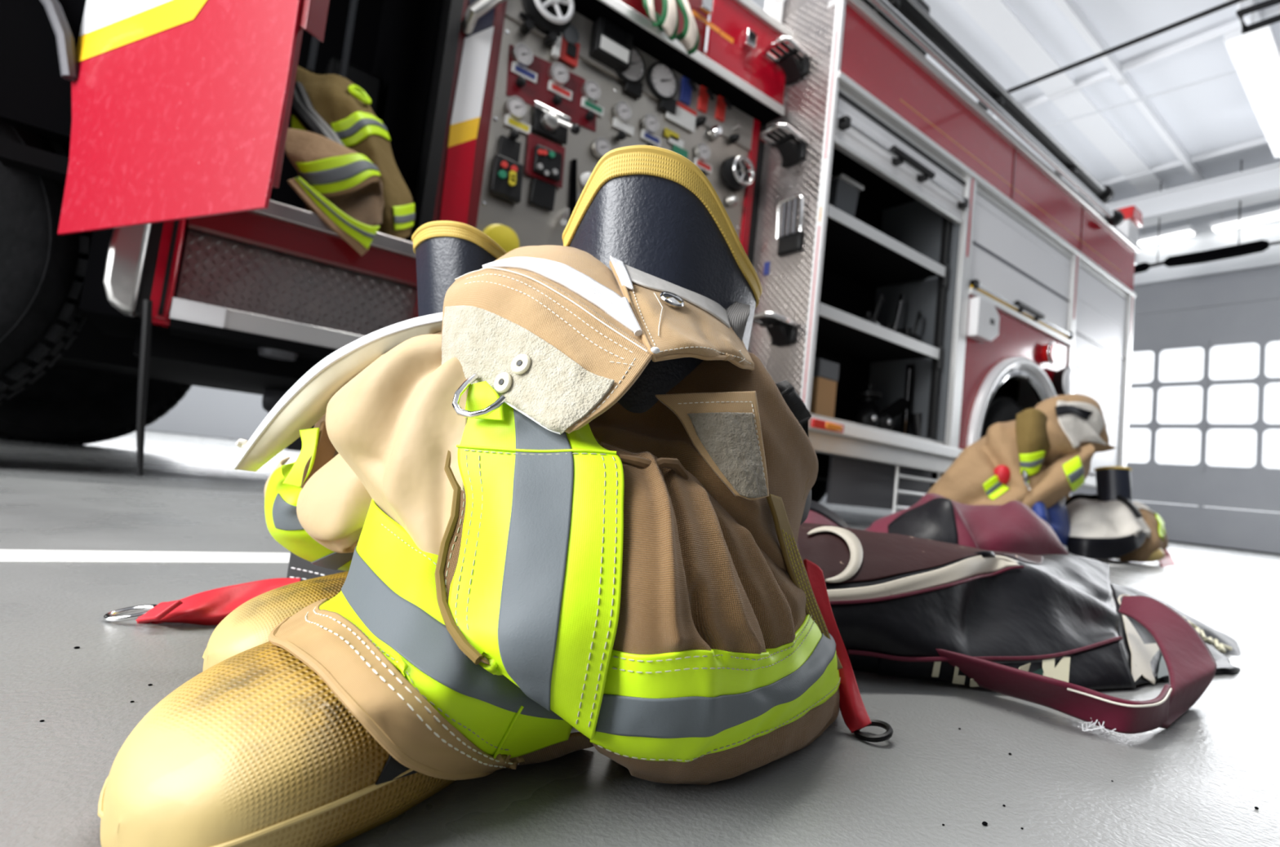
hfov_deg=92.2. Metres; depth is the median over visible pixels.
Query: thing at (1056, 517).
drawstring bag
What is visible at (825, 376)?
cardboard box
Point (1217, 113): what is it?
ceiling
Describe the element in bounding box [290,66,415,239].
coat
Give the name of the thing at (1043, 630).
equipment bag
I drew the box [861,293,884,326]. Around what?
hose nozzle
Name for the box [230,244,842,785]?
trousers
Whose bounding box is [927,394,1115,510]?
coat
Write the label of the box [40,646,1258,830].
floor grit
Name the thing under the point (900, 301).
hose nozzle
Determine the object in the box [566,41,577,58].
rocker switch
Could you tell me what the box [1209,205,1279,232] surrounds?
lamp
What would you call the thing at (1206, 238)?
wall
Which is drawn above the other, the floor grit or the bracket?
the bracket
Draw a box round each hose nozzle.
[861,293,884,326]
[879,293,904,335]
[904,311,922,342]
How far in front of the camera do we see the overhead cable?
5.67 m
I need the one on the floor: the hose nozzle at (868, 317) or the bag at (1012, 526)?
the bag at (1012, 526)
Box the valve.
[854,382,909,431]
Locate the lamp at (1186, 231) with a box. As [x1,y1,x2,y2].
[1137,217,1196,247]
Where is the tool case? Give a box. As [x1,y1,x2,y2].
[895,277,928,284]
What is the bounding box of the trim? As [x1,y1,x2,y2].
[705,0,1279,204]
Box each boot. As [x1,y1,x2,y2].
[97,145,762,846]
[202,220,506,671]
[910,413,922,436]
[1093,466,1164,562]
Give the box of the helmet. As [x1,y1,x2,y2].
[1034,394,1115,465]
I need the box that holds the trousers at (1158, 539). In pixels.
[1119,502,1176,567]
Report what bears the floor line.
on the floor
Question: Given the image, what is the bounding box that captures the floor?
[0,429,1279,846]
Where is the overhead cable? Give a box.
[977,0,1244,103]
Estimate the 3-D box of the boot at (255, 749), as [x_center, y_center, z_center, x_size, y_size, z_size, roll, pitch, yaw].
[-0.073,-0.007,0.433,0.175,0.424,0.417,2,-6,42]
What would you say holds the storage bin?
on the fire truck
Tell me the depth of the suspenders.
0.54 m
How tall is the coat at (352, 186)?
0.440 m
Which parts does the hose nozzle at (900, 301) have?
bale handle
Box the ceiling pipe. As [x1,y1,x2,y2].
[1043,70,1237,128]
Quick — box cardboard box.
[809,358,839,417]
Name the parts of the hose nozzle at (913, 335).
bale handle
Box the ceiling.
[704,0,1279,207]
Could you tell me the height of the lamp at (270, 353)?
0.022 m
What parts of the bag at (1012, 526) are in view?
black trim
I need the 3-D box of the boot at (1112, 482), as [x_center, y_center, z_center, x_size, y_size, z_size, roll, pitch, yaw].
[2.516,0.468,3.179,0.186,0.482,0.301,10,-6,-35]
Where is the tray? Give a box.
[573,0,794,124]
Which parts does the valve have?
valve arm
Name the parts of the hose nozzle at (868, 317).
bale handle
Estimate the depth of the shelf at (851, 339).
3.97 m
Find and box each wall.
[145,385,268,439]
[822,199,1279,500]
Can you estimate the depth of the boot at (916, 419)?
4.28 m
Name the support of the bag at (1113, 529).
on the floor
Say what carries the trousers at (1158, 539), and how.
on the boot at (1112, 482)
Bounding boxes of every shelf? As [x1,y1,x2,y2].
[815,315,931,363]
[822,217,938,288]
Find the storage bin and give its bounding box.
[828,173,864,217]
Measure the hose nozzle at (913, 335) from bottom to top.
0.303 m
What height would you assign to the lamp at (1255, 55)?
0.641 m
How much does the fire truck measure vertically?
3.614 m
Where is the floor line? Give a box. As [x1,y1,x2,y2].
[0,549,1279,567]
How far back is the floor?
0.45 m
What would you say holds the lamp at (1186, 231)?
hanging from the ceiling
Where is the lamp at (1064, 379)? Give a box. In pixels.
[1052,366,1075,395]
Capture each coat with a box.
[284,128,384,256]
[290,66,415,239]
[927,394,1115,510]
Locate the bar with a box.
[901,364,914,435]
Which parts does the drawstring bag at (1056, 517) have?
white cord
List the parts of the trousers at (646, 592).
edge cord, brown leg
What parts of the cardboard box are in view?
lid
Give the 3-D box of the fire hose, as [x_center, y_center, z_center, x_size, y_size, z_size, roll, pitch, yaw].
[0.163,-2.142,3.104,0.330,0.462,0.169,8,-5,-20]
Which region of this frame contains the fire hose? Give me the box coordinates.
[642,0,698,55]
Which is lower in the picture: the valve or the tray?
the valve
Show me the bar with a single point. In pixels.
(906, 417)
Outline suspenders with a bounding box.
[102,380,893,742]
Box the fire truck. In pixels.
[0,0,1142,513]
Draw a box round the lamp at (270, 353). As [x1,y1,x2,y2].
[257,347,297,361]
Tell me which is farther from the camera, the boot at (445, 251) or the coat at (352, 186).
the coat at (352, 186)
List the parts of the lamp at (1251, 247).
cord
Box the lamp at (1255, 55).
[1223,0,1279,158]
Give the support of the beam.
attached to the ceiling
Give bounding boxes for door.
[1069,264,1279,555]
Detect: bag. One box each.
[796,522,1240,735]
[804,493,1069,555]
[1031,496,1070,546]
[1064,493,1151,559]
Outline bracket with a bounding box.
[1235,0,1279,34]
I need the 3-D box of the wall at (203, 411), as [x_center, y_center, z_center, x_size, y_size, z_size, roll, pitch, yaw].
[-5.060,-2.386,11.260,22.200,5.750,0.200,10,-6,-35]
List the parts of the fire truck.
chrome fender trim, chassis frame, cab door, step plate, jump seat, jump seat, cab panel, grab handle, panel edge trim, pull knob, label plate, pull knob, label plate, toggle handle, governor plate, throttle plate, red backing plate, pull knob, label plate, crank arm, lever, crank knob, pull knob, label plate, pump panel, pull knob, label plate, instrument panel, pull knob, label plate, label plate, label plate, label plate, instruction plate, lever, label plate, lever, lever, panel edge trim, frame, step frame, step frame, step frame, step frame, chassis rail, corner trim, marker frame, undercarriage plate, sill, door rail, corner post, roof rail, drip rail, panel, tube highlight rail, wheel arch trim, fender panel, wheel bay rail, corner post, roller door, corner post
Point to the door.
(1206, 312)
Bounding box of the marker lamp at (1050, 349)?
[1041,341,1059,364]
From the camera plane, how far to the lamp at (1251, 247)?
9.19 m
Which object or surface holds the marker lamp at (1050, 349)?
on the fire truck
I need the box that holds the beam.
[1094,162,1279,228]
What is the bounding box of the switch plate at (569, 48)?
[559,35,580,67]
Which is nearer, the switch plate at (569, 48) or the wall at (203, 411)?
the switch plate at (569, 48)
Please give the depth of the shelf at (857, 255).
4.03 m
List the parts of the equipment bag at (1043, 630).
letter panel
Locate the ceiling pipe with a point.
(1233, 71)
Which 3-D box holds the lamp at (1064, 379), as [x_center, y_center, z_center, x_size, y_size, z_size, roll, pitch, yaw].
[3.509,-0.337,5.094,0.270,0.270,0.106,10,-6,-35]

